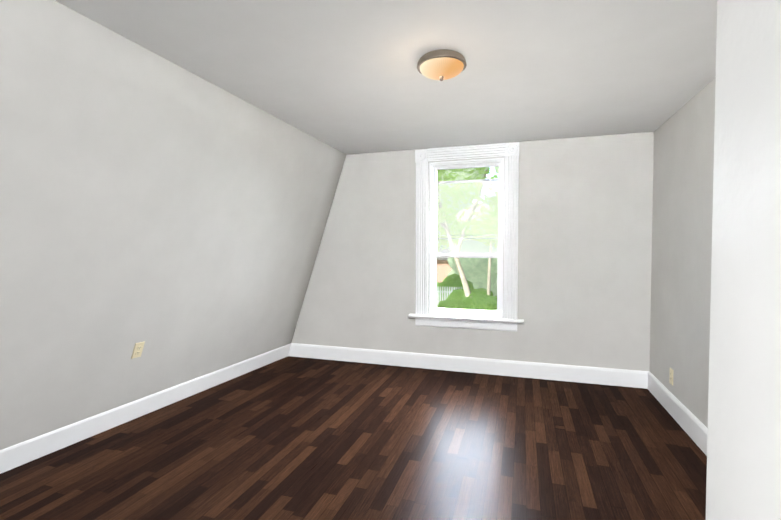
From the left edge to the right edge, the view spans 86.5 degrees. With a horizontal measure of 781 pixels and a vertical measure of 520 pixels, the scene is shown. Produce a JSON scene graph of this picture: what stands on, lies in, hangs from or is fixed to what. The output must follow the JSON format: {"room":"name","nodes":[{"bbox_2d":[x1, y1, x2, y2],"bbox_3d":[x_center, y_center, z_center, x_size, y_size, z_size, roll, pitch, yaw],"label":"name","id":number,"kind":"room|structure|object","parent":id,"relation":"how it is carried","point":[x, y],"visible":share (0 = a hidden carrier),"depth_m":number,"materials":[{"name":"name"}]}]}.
{"room":"empty bedroom","nodes":[
{"label":"empty bedroom","id":0,"kind":"room"},
{"bbox_2d":[0,0,346,449],"bbox_3d":[-1.570,0.032,2.800,1.228,2.440,4.063,1,2,18],"label":"wall","id":1,"kind":"structure","parent":0,"point":[173,216],"depth_m":2.38,"materials":[{"name":"beige paint"}]},
{"bbox_2d":[131,341,144,358],"bbox_3d":[-1.676,0.600,2.759,0.008,0.115,0.070,23,8,18],"label":"electrical outlet","id":2,"kind":"object","parent":1,"relation":"attached to","point":[138,350],"visible":1,"depth_m":2.75,"materials":[{"name":"beige plastic"}]},
{"bbox_2d":[0,343,290,473],"bbox_3d":[-1.813,1.055,2.918,0.063,0.148,3.754,1,2,21],"label":"baseboard","id":3,"kind":"structure","parent":1,"relation":"attached to","point":[20,454],"depth_m":2.83,"materials":[{"name":"white wood"}]},
{"bbox_2d":[0,356,706,519],"bbox_3d":[-0.473,1.219,1.911,4.637,0.120,5.353,1,2,18],"label":"floor","id":4,"kind":"structure","parent":0,"point":[293,438],"depth_m":2.42,"materials":[{"name":"laminate"}]},
{"bbox_2d":[55,0,716,153],"bbox_3d":[0.108,-1.095,1.657,3.417,0.120,5.353,1,2,18],"label":"ceiling","id":5,"kind":"structure","parent":0,"point":[345,76],"depth_m":2.17,"materials":[{"name":"paint"}]},
{"bbox_2d":[417,49,466,80],"bbox_3d":[0.266,-0.991,2.159,0.257,0.118,0.257,1,2,18],"label":"lamp","id":6,"kind":"object","parent":5,"relation":"attached to","point":[442,64],"visible":1,"depth_m":2.08,"materials":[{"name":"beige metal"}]},
{"bbox_2d":[292,132,653,370],"bbox_3d":[0.305,-0.012,4.306,4.637,2.440,0.250,1,2,18],"label":"wall","id":7,"kind":"structure","parent":0,"point":[585,206],"depth_m":3.83,"materials":[{"name":"beige paint"}]},
{"bbox_2d":[408,142,523,331],"bbox_3d":[0.759,-0.219,4.138,1.106,1.770,0.361,1,2,18],"label":"window","id":8,"kind":"structure","parent":7,"relation":"in","point":[503,317],"depth_m":4.05,"materials":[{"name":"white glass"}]},
{"bbox_2d":[288,343,649,388],"bbox_3d":[0.545,1.020,4.119,3.547,0.148,0.018,1,2,18],"label":"baseboard","id":9,"kind":"structure","parent":7,"relation":"attached to","point":[595,375],"depth_m":4.01,"materials":[{"name":"white wood"}]},
{"bbox_2d":[650,77,715,427],"bbox_3d":[1.753,0.061,1.815,0.140,2.440,4.113,1,2,18],"label":"wall","id":10,"kind":"structure","parent":0,"point":[683,169],"depth_m":2.83,"materials":[{"name":"beige paint"}]},
{"bbox_2d":[669,368,673,384],"bbox_3d":[2.063,0.857,3.051,0.008,0.115,0.070,1,2,18],"label":"electrical outlet","id":11,"kind":"object","parent":10,"relation":"attached to","point":[671,377],"visible":1,"depth_m":3.04,"materials":[{"name":"beige plastic"}]},
{"bbox_2d":[647,372,707,455],"bbox_3d":[1.658,1.088,1.808,0.018,0.148,3.707,1,2,18],"label":"baseboard","id":12,"kind":"structure","parent":10,"relation":"attached to","point":[692,425],"depth_m":2.83,"materials":[{"name":"white wood"}]},
{"bbox_3d":[-0.945,0.097,0.583,4.527,2.440,0.120,1,2,18],"label":"wall","id":13,"kind":"structure","parent":0,"visible":0},
{"bbox_2d":[706,0,780,519],"bbox_3d":[-0.177,0.180,0.338,0.816,2.050,0.124,1,2,18],"label":"door frame","id":14,"kind":"structure","parent":13,"relation":"attached to","point":[743,480],"depth_m":0.23,"materials":[{"name":"white paint"}]},
{"label":"outside","id":15,"kind":"structure","parent":0,"visible":0},
{"bbox_2d":[436,167,498,310],"bbox_3d":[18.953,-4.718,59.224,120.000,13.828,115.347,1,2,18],"label":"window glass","id":16,"kind":"object","parent":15,"point":[480,293],"depth_m":19.27,"materials":[{"name":"clear glass"}]}
]}

